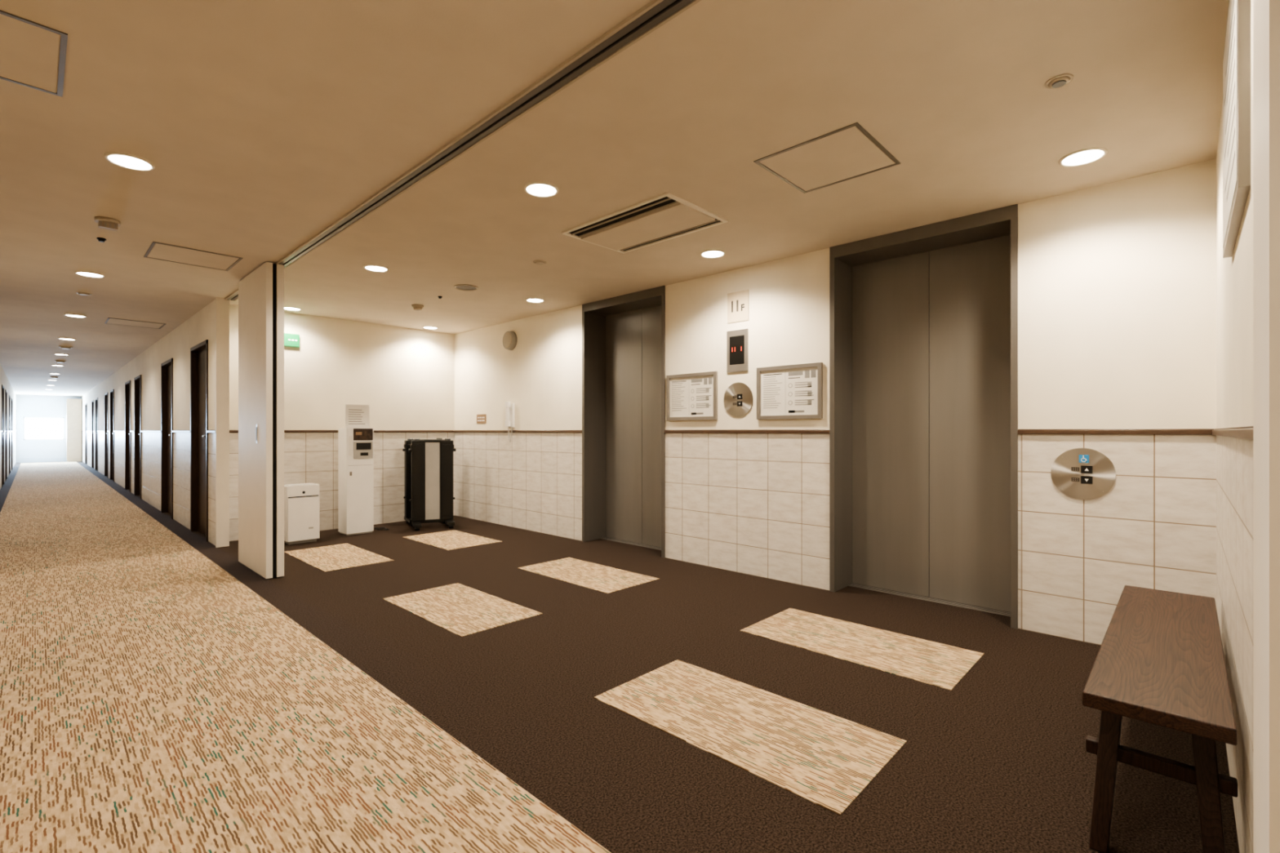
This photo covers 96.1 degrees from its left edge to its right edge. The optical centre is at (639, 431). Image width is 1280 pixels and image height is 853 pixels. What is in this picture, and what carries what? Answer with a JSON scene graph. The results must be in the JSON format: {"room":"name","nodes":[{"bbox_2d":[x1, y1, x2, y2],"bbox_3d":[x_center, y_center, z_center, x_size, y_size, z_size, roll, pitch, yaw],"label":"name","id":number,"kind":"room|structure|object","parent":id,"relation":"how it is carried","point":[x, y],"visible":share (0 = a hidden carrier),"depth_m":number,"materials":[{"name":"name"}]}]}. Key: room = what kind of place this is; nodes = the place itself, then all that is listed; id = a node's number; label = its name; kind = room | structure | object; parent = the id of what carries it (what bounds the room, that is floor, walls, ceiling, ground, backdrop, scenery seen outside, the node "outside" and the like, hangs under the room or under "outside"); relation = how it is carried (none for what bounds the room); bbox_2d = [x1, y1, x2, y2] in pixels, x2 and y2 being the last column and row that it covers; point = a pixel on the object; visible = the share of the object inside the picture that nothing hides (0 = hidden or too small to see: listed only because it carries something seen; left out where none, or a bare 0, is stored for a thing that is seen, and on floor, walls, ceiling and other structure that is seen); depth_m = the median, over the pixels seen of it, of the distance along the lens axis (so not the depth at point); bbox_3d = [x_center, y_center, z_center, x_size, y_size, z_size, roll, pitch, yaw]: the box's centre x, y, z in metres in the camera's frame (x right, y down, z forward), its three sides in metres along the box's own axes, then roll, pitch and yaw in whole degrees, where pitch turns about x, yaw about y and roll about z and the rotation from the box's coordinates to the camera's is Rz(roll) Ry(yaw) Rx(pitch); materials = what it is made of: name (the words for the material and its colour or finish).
{"room":"hotel elevator lobby","nodes":[
{"label":"hotel elevator lobby","id":0,"kind":"room"},
{"bbox_2d":[0,364,15,488],"bbox_3d":[-9.383,-0.077,8.272,31.000,2.255,0.086,0,0,44],"label":"wall","id":1,"kind":"structure","parent":0,"point":[4,380],"depth_m":13.24,"materials":[{"name":"paint"}]},
{"bbox_2d":[1,384,4,487],"bbox_3d":[-12.278,0.090,11.032,0.800,1.920,0.098,0,0,44],"label":"door","id":2,"kind":"structure","parent":1,"relation":"in","point":[2,386],"depth_m":11.30,"materials":[{"name":"brown wood"}]},
{"bbox_2d":[4,389,7,481],"bbox_3d":[-13.583,0.090,12.272,0.800,1.920,0.098,0,0,44],"label":"door","id":3,"kind":"structure","parent":1,"relation":"in","point":[6,391],"depth_m":12.55,"materials":[{"name":"brown wood"}]},
{"bbox_2d":[8,395,10,475],"bbox_3d":[-15.469,0.090,14.062,0.800,1.920,0.098,0,0,44],"label":"door","id":4,"kind":"structure","parent":1,"relation":"in","point":[9,395],"depth_m":13.82,"materials":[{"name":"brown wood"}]},
{"bbox_2d":[11,398,13,471],"bbox_3d":[-16.991,0.090,15.508,0.800,1.920,0.098,0,0,44],"label":"door","id":5,"kind":"structure","parent":1,"relation":"in","point":[11,398],"depth_m":15.27,"materials":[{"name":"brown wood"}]},
{"bbox_2d":[15,394,81,462],"bbox_3d":[-20.128,-0.077,19.576,0.150,2.255,1.910,0,0,44],"label":"wall","id":6,"kind":"structure","parent":0,"point":[26,406],"depth_m":19.37,"materials":[{"name":"white paint"}]},
{"bbox_2d":[23,417,64,439],"bbox_3d":[-20.175,-0.085,19.482,0.050,0.770,0.970,0,0,44],"label":"picture frame","id":7,"kind":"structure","parent":6,"relation":"in","point":[63,418],"depth_m":19.60,"materials":[{"name":"white plastic"}]},
{"bbox_2d":[81,299,215,546],"bbox_3d":[-11.643,-0.077,12.688,21.640,2.255,0.086,0,0,44],"label":"wall","id":8,"kind":"structure","parent":0,"point":[176,344],"depth_m":7.70,"materials":[{"name":"paint"}]},
{"bbox_2d":[84,403,87,464],"bbox_3d":[-17.537,0.090,18.274,0.800,1.920,0.098,0,0,44],"label":"door","id":9,"kind":"structure","parent":8,"relation":"in","point":[86,404],"depth_m":18.49,"materials":[{"name":"brown wood"}]},
{"bbox_2d":[91,400,93,469],"bbox_3d":[-15.361,0.090,16.208,0.800,1.920,0.098,0,0,44],"label":"door","id":10,"kind":"structure","parent":8,"relation":"in","point":[92,401],"depth_m":16.43,"materials":[{"name":"brown wood"}]},
{"bbox_2d":[94,397,97,471],"bbox_3d":[-14.346,0.090,15.244,0.800,1.920,0.098,0,0,44],"label":"door","id":11,"kind":"structure","parent":8,"relation":"in","point":[96,398],"depth_m":15.47,"materials":[{"name":"brown wood"}]},
{"bbox_2d":[104,391,108,478],"bbox_3d":[-12.171,0.090,13.178,0.800,1.920,0.098,0,0,44],"label":"door","id":12,"kind":"structure","parent":8,"relation":"in","point":[106,395],"depth_m":13.40,"materials":[{"name":"brown wood"}]},
{"bbox_2d":[110,389,114,481],"bbox_3d":[-11.156,0.090,12.214,0.800,1.920,0.098,0,0,44],"label":"door","id":13,"kind":"structure","parent":8,"relation":"in","point":[112,392],"depth_m":12.45,"materials":[{"name":"brown wood"}]},
{"bbox_2d":[124,380,130,492],"bbox_3d":[-8.980,0.090,10.148,0.800,1.920,0.098,0,0,44],"label":"door","id":14,"kind":"structure","parent":8,"relation":"in","point":[127,384],"depth_m":10.38,"materials":[{"name":"brown wood"}]},
{"bbox_2d":[133,374,141,498],"bbox_3d":[-7.965,0.090,9.184,0.800,1.920,0.098,0,0,44],"label":"door","id":15,"kind":"structure","parent":8,"relation":"in","point":[137,380],"depth_m":9.42,"materials":[{"name":"brown wood"}]},
{"bbox_2d":[81,430,215,432],"bbox_3d":[-11.496,0.003,12.480,21.140,0.026,0.014,0,0,44],"label":"trim","id":16,"kind":"structure","parent":8,"relation":"attached to","point":[151,431],"depth_m":7.61,"materials":[{"name":"brown wood"}]},
{"bbox_2d":[160,358,173,519],"bbox_3d":[-5.848,0.090,7.173,0.840,1.920,0.098,0,0,44],"label":"door","id":17,"kind":"structure","parent":8,"relation":"in","point":[166,367],"depth_m":7.41,"materials":[{"name":"brown wood"}]},
{"bbox_2d":[190,339,208,541],"bbox_3d":[-4.386,0.090,5.786,0.830,1.920,0.098,0,0,44],"label":"door","id":18,"kind":"structure","parent":8,"relation":"in","point":[198,353],"depth_m":6.02,"materials":[{"name":"brown wood"}]},
{"bbox_2d":[215,297,229,547],"bbox_3d":[-3.792,-0.077,5.224,0.025,2.255,0.098,0,0,44],"label":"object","id":19,"kind":"structure","parent":8,"relation":"attached to","point":[222,305],"depth_m":5.21,"materials":[{"name":"white paint"}]},
{"bbox_2d":[229,304,454,541],"bbox_3d":[-3.197,-0.077,6.363,0.200,2.255,2.374,0,0,44],"label":"wall","id":20,"kind":"structure","parent":0,"point":[405,376],"depth_m":6.27,"materials":[{"name":"paint"}]},
{"bbox_2d":[284,333,299,346],"bbox_3d":[-3.614,-0.922,5.752,0.038,0.125,0.365,0,0,44],"label":"emergency exit sign","id":21,"kind":"object","parent":20,"relation":"attached to","point":[290,340],"visible":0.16,"depth_m":5.83,"materials":[{"name":"green plastic"}]},
{"bbox_2d":[229,430,453,432],"bbox_3d":[-3.124,0.003,6.285,0.014,0.026,2.360,0,0,44],"label":"trim","id":22,"kind":"structure","parent":20,"relation":"attached to","point":[230,431],"depth_m":6.50,"materials":[{"name":"brown wood"}]},
{"bbox_2d":[0,0,1228,396],"bbox_3d":[-7.797,-1.265,9.942,31.400,0.120,4.920,0,0,44],"label":"ceiling","id":23,"kind":"structure","parent":0,"point":[261,124],"depth_m":2.34,"materials":[{"name":"paint"}]},
{"bbox_2d":[0,9,67,97],"bbox_3d":[-2.068,-1.203,1.736,0.470,0.004,0.470,0,0,44],"label":"access hatch","id":24,"kind":"object","parent":23,"relation":"in","point":[29,50],"depth_m":1.83,"materials":[{"name":"white paint"}]},
{"bbox_2d":[54,360,66,363],"bbox_3d":[-9.938,-1.190,9.865,0.140,0.030,0.140,0,0,44],"label":"smoke detector","id":25,"kind":"object","parent":23,"relation":"attached to","point":[56,361],"visible":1,"depth_m":9.82,"materials":[{"name":"beige plastic"}]},
{"bbox_2d":[58,346,72,349],"bbox_3d":[-8.198,-1.190,8.213,0.140,0.030,0.140,0,0,44],"label":"smoke detector","id":26,"kind":"object","parent":23,"relation":"attached to","point":[61,347],"visible":1,"depth_m":8.18,"materials":[{"name":"beige plastic"}]},
{"bbox_2d":[57,337,75,340],"bbox_3d":[-7.483,-1.204,7.513,0.170,0.014,0.170,0,0,44],"label":"recessed light","id":27,"kind":"object","parent":23,"relation":"in","point":[66,339],"depth_m":7.50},
{"bbox_2d":[63,314,86,317],"bbox_3d":[-5.888,-1.204,5.998,0.170,0.014,0.170,0,0,44],"label":"recessed light","id":28,"kind":"object","parent":23,"relation":"in","point":[68,315],"depth_m":5.99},
{"bbox_2d":[75,292,91,295],"bbox_3d":[-4.869,-1.199,5.038,0.100,0.012,0.100,0,0,44],"label":"ceiling sensor","id":29,"kind":"object","parent":23,"relation":"attached to","point":[80,293],"depth_m":5.02,"materials":[{"name":"white plastic"}]},
{"bbox_2d":[74,271,105,277],"bbox_3d":[-4.220,-1.204,4.414,0.170,0.014,0.170,0,0,44],"label":"recessed light","id":30,"kind":"object","parent":23,"relation":"in","point":[85,273],"depth_m":4.41,"materials":[{"name":"white plastic"}]},
{"bbox_2d":[97,237,106,242],"bbox_3d":[-3.368,-1.195,3.598,0.044,0.020,0.044,0,0,44],"label":"sprinkler head","id":31,"kind":"object","parent":23,"relation":"attached to","point":[100,239],"visible":1,"depth_m":3.59},
{"bbox_2d":[94,216,120,231],"bbox_3d":[-3.036,-1.180,3.280,0.110,0.050,0.110,0,0,44],"label":"smoke detector","id":32,"kind":"object","parent":23,"relation":"attached to","point":[107,223],"visible":1,"depth_m":3.26,"materials":[{"name":"beige plastic"}]},
{"bbox_2d":[104,151,155,170],"bbox_3d":[-2.277,-1.204,2.569,0.170,0.014,0.170,0,0,44],"label":"recessed light","id":33,"kind":"object","parent":23,"relation":"in","point":[124,160],"depth_m":2.56,"materials":[{"name":"white plastic"}]},
{"bbox_2d":[104,317,165,328],"bbox_3d":[-5.648,-1.203,6.439,0.460,0.004,0.480,0,0,44],"label":"access hatch","id":34,"kind":"object","parent":23,"relation":"in","point":[112,321],"depth_m":6.44,"materials":[{"name":"beige paint"}]},
{"bbox_2d":[143,241,243,271],"bbox_3d":[-3.095,-1.203,3.987,0.460,0.004,0.480,0,0,44],"label":"access hatch","id":35,"kind":"object","parent":23,"relation":"in","point":[162,251],"depth_m":3.97,"materials":[{"name":"white paint"}]},
{"bbox_2d":[238,262,284,579],"bbox_3d":[-2.886,-0.071,4.367,0.800,2.243,0.114,0,0,44],"label":"partition panel","id":36,"kind":"object","parent":23,"relation":"hanging from","point":[261,292],"visible":1,"depth_m":4.15,"materials":[{"name":"white paint"}]},
{"bbox_2d":[284,306,301,311],"bbox_3d":[-3.421,-1.204,5.648,0.170,0.014,0.170,0,0,44],"label":"recessed light","id":37,"kind":"object","parent":23,"relation":"in","point":[293,308],"depth_m":5.65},
{"bbox_2d":[363,264,388,271],"bbox_3d":[-1.949,-1.204,4.250,0.170,0.014,0.170,0,0,44],"label":"recessed light","id":38,"kind":"object","parent":23,"relation":"in","point":[374,268],"depth_m":4.23,"materials":[{"name":"white plastic"}]},
{"bbox_2d":[411,304,423,311],"bbox_3d":[-2.134,-1.181,5.522,0.110,0.048,0.110,0,0,44],"label":"smoke detector","id":39,"kind":"object","parent":23,"relation":"attached to","point":[416,307],"visible":1,"depth_m":5.49,"materials":[{"name":"beige plastic"}]},
{"bbox_2d":[422,325,438,328],"bbox_3d":[-2.436,-1.204,6.685,0.170,0.014,0.170,0,0,44],"label":"recessed light","id":40,"kind":"object","parent":23,"relation":"in","point":[427,326],"depth_m":6.67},
{"bbox_2d":[224,0,701,301],"bbox_3d":[-1.420,-1.199,3.046,6.415,0.012,0.082,0,0,44],"label":"track rail","id":41,"kind":"object","parent":23,"relation":"attached to","point":[655,14],"depth_m":2.11,"materials":[{"name":"silver metal"}]},
{"bbox_2d":[453,284,478,290],"bbox_3d":[-1.454,-1.203,4.815,0.200,0.016,0.200,0,0,44],"label":"ceiling speaker","id":42,"kind":"object","parent":23,"relation":"in","point":[459,286],"depth_m":4.82},
{"bbox_2d":[525,297,544,302],"bbox_3d":[-0.964,-1.204,5.287,0.170,0.014,0.170,0,0,44],"label":"recessed light","id":43,"kind":"object","parent":23,"relation":"in","point":[530,300],"depth_m":5.27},
{"bbox_2d":[533,259,546,264],"bbox_3d":[-0.714,-1.199,4.098,0.096,0.012,0.096,0,0,44],"label":"ceiling sensor","id":44,"kind":"object","parent":23,"relation":"attached to","point":[538,262],"depth_m":4.07,"materials":[{"name":"white plastic"}]},
{"bbox_2d":[524,182,558,197],"bbox_3d":[-0.491,-1.204,2.866,0.170,0.014,0.170,0,0,44],"label":"recessed light","id":45,"kind":"object","parent":23,"relation":"in","point":[543,189],"depth_m":2.86,"materials":[{"name":"white plastic"}]},
{"bbox_2d":[561,192,728,253],"bbox_3d":[0.015,-1.196,3.385,0.850,0.018,0.530,0,0,44],"label":"ceiling vent","id":46,"kind":"object","parent":23,"relation":"in","point":[666,216],"visible":1,"depth_m":3.33,"materials":[{"name":"metal"}]},
{"bbox_2d":[700,249,724,257],"bbox_3d":[0.493,-1.204,3.903,0.170,0.014,0.170,0,0,44],"label":"recessed light","id":47,"kind":"object","parent":23,"relation":"in","point":[708,253],"depth_m":3.89,"materials":[{"name":"white plastic"}]},
{"bbox_2d":[753,122,900,193],"bbox_3d":[0.839,-1.203,2.575,0.470,0.004,0.470,0,0,44],"label":"access hatch","id":48,"kind":"object","parent":23,"relation":"in","point":[849,152],"depth_m":2.55,"materials":[{"name":"white paint"}]},
{"bbox_2d":[1044,73,1073,88],"bbox_3d":[1.441,-1.198,1.978,0.080,0.013,0.080,0,0,44],"label":"sensor","id":49,"kind":"object","parent":23,"relation":"attached to","point":[1059,81],"visible":1,"depth_m":1.97,"materials":[{"name":"beige plastic"}]},
{"bbox_2d":[1058,146,1107,166],"bbox_3d":[1.944,-1.204,2.526,0.170,0.014,0.170,0,0,44],"label":"recessed light","id":50,"kind":"object","parent":23,"relation":"in","point":[1085,156],"depth_m":2.52,"materials":[{"name":"white plastic"}]},
{"bbox_2d":[0,461,1239,852],"bbox_3d":[-7.797,1.110,9.942,31.400,0.120,4.920,0,0,44],"label":"floor","id":51,"kind":"structure","parent":0,"point":[998,761],"depth_m":2.27,"materials":[{"name":"brown carpet"}]},
{"bbox_2d":[66,398,81,462],"bbox_3d":[-19.485,-0.028,19.804,0.448,2.144,0.362,0,0,44],"label":"storage cabinet","id":52,"kind":"object","parent":51,"relation":"on","point":[73,406],"visible":1,"depth_m":19.66,"materials":[{"name":"beige laminate"}]},
{"bbox_2d":[284,483,319,544],"bbox_3d":[-3.227,0.777,5.460,0.241,0.546,0.275,0,0,44],"label":"air purifier","id":53,"kind":"object","parent":51,"relation":"on","point":[302,500],"visible":0.98,"depth_m":5.37,"materials":[{"name":"white plastic"}]},
{"bbox_2d":[0,462,610,852],"bbox_3d":[-8.658,1.048,8.694,30.530,0.004,1.285,0,0,44],"label":"carpet","id":54,"kind":"object","parent":51,"relation":"on","point":[152,700],"visible":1,"depth_m":2.06,"materials":[{"name":"beige carpet"}]},
{"bbox_2d":[284,543,394,572],"bbox_3d":[-2.544,1.048,4.829,1.020,0.003,0.520,0,0,44],"label":"rug","id":55,"kind":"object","parent":51,"relation":"on","point":[343,556],"depth_m":4.78,"materials":[{"name":"beige carpet"}]},
{"bbox_2d":[337,404,373,535],"bbox_3d":[-2.927,0.390,5.934,0.243,1.320,0.265,0,0,44],"label":"vending machine","id":56,"kind":"object","parent":51,"relation":"on","point":[356,440],"visible":1,"depth_m":5.86,"materials":[{"name":"white plastic"}]},
{"bbox_2d":[373,527,388,529],"bbox_3d":[-2.879,0.908,6.202,0.484,0.277,0.180,0,0,44],"label":"power cord","id":57,"kind":"object","parent":51,"relation":"on","point":[374,527],"visible":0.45,"depth_m":6.08,"materials":[{"name":"black plastic"}]},
{"bbox_2d":[402,438,444,526],"bbox_3d":[-2.440,0.566,6.568,0.490,0.968,0.340,0,0,-32],"label":"press","id":58,"kind":"object","parent":51,"relation":"on","point":[407,455],"visible":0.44,"depth_m":6.49,"materials":[{"name":"grey plastic"}]},
{"bbox_2d":[408,438,456,530],"bbox_3d":[-2.257,0.566,6.272,0.490,0.968,0.340,0,0,-24],"label":"press","id":59,"kind":"object","parent":51,"relation":"on","point":[432,460],"visible":1,"depth_m":6.31,"materials":[{"name":"grey plastic"}]},
{"bbox_2d":[404,529,502,550],"bbox_3d":[-1.827,1.048,5.576,0.910,0.003,0.550,0,0,44],"label":"rug","id":60,"kind":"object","parent":51,"relation":"on","point":[448,540],"depth_m":5.53,"materials":[{"name":"beige carpet"}]},
{"bbox_2d":[382,582,542,636],"bbox_3d":[-1.083,1.048,3.449,0.960,0.003,0.510,0,0,44],"label":"rug","id":61,"kind":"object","parent":51,"relation":"on","point":[461,610],"depth_m":3.38,"materials":[{"name":"beige carpet"}]},
{"bbox_2d":[518,557,659,593],"bbox_3d":[-0.398,1.048,4.243,1.000,0.003,0.505,0,0,44],"label":"rug","id":62,"kind":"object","parent":51,"relation":"on","point":[604,579],"depth_m":4.18,"materials":[{"name":"beige carpet"}]},
{"bbox_2d":[593,659,906,815],"bbox_3d":[0.359,1.048,2.103,1.005,0.003,0.515,0,0,44],"label":"carpet inset","id":63,"kind":"structure","parent":51,"relation":"on","point":[823,758],"depth_m":2.01},
{"bbox_2d":[740,608,984,690],"bbox_3d":[1.074,1.048,2.866,1.010,0.003,0.525,0,0,44],"label":"carpet inset","id":64,"kind":"structure","parent":51,"relation":"on","point":[938,664],"depth_m":2.80},
{"bbox_2d":[1082,585,1237,852],"bbox_3d":[1.621,0.840,1.784,0.275,0.420,1.330,0,0,44],"label":"wooden bench","id":65,"kind":"object","parent":51,"relation":"on","point":[1160,660],"visible":1,"depth_m":1.45,"materials":[{"name":"brown wood"}]},
{"bbox_2d":[454,158,1216,645],"bbox_3d":[0.293,-0.077,5.031,7.096,2.255,0.500,0,0,44],"label":"wall","id":66,"kind":"structure","parent":0,"point":[1117,281],"depth_m":3.00,"materials":[{"name":"paint"}]},
{"bbox_2d":[476,413,485,423],"bbox_3d":[-1.854,-0.142,6.721,0.195,0.105,0.007,0,0,44],"label":"label sign","id":67,"kind":"object","parent":66,"relation":"attached to","point":[481,419],"visible":1,"depth_m":6.72,"materials":[{"name":"white plastic"}]},
{"bbox_2d":[502,331,516,350],"bbox_3d":[-1.428,-0.990,6.280,0.210,0.210,0.058,0,0,44],"label":"wall speaker","id":68,"kind":"object","parent":66,"relation":"attached to","point":[509,338],"visible":1,"depth_m":6.24,"materials":[{"name":"grey plastic"}]},
{"bbox_2d":[505,401,514,442],"bbox_3d":[-1.425,-0.098,6.276,0.110,0.443,0.060,0,0,44],"label":"wall telephone","id":69,"kind":"object","parent":66,"relation":"attached to","point":[509,407],"visible":1,"depth_m":6.26,"materials":[{"name":"white plastic"}]},
{"bbox_2d":[582,285,665,558],"bbox_3d":[-0.055,-0.077,5.243,1.038,2.255,0.352,0,0,44],"label":"elevator door","id":70,"kind":"structure","parent":66,"relation":"in","point":[624,335],"depth_m":5.46,"materials":[{"name":"beige metal"}]},
{"bbox_2d":[666,371,717,420],"bbox_3d":[0.406,-0.272,4.564,0.499,0.370,0.022,0,0,44],"label":"framed notice","id":71,"kind":"object","parent":66,"relation":"attached to","point":[691,396],"visible":1,"depth_m":4.55,"materials":[{"name":"white paper"}]},
{"bbox_2d":[726,328,748,373],"bbox_3d":[0.722,-0.595,4.269,0.181,0.310,0.015,0,0,44],"label":"indicator","id":72,"kind":"object","parent":66,"relation":"attached to","point":[737,340],"visible":1,"depth_m":4.26,"materials":[{"name":"grey metal"}]},
{"bbox_2d":[727,289,748,323],"bbox_3d":[0.727,-0.923,4.269,0.185,0.223,0.008,0,0,44],"label":"number sign","id":73,"kind":"object","parent":66,"relation":"attached to","point":[738,301],"visible":1,"depth_m":4.26,"materials":[{"name":"white plastic"}]},
{"bbox_2d":[723,382,753,417],"bbox_3d":[0.727,-0.232,4.268,0.258,0.258,0.009,0,0,44],"label":"plate","id":74,"kind":"object","parent":66,"relation":"attached to","point":[738,399],"visible":1,"depth_m":4.26,"materials":[{"name":"silver metal"}]},
{"bbox_2d":[756,362,822,419],"bbox_3d":[1.025,-0.269,3.976,0.495,0.372,0.022,0,0,44],"label":"framed notice","id":75,"kind":"object","parent":66,"relation":"attached to","point":[795,391],"visible":1,"depth_m":3.96,"materials":[{"name":"white paper"}]},
{"bbox_2d":[453,428,1213,435],"bbox_3d":[0.116,0.003,4.845,6.696,0.026,0.014,0,0,44],"label":"trim","id":76,"kind":"structure","parent":66,"relation":"attached to","point":[1144,431],"depth_m":3.02,"materials":[{"name":"brown wood"}]},
{"bbox_2d":[829,204,1017,629],"bbox_3d":[1.743,-0.077,3.536,1.046,2.255,0.352,0,0,44],"label":"elevator door","id":77,"kind":"structure","parent":66,"relation":"in","point":[923,320],"depth_m":3.60,"materials":[{"name":"beige metal"}]},
{"bbox_2d":[1050,448,1115,499],"bbox_3d":[2.204,0.213,2.865,0.258,0.258,0.009,0,0,44],"label":"plate","id":78,"kind":"object","parent":66,"relation":"attached to","point":[1079,473],"visible":1,"depth_m":2.86,"materials":[{"name":"silver metal"}]},
{"bbox_2d":[1216,0,1253,852],"bbox_3d":[1.774,-0.077,1.584,0.200,2.255,2.460,0,0,44],"label":"wall","id":79,"kind":"structure","parent":0,"point":[1234,274],"depth_m":1.52,"materials":[{"name":"paint"}]},
{"bbox_2d":[1212,426,1253,439],"bbox_3d":[1.774,0.003,1.739,0.014,0.026,2.206,0,0,44],"label":"trim","id":80,"kind":"structure","parent":79,"relation":"attached to","point":[1245,432],"depth_m":1.30,"materials":[{"name":"brown wood"}]},
{"bbox_2d":[1222,0,1250,257],"bbox_3d":[1.478,-0.797,1.431,0.019,0.585,0.670,0,0,44],"label":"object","id":81,"kind":"object","parent":79,"relation":"attached to","point":[1237,50],"visible":1,"depth_m":1.26,"materials":[{"name":"grey metal"}]},
{"bbox_2d":[1253,0,1279,852],"bbox_3d":[0.928,-0.077,0.849,0.016,2.255,0.250,0,0,44],"label":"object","id":82,"kind":"structure","parent":79,"relation":"attached to","point":[1266,13],"depth_m":0.80,"materials":[{"name":"white paint"}]}
]}

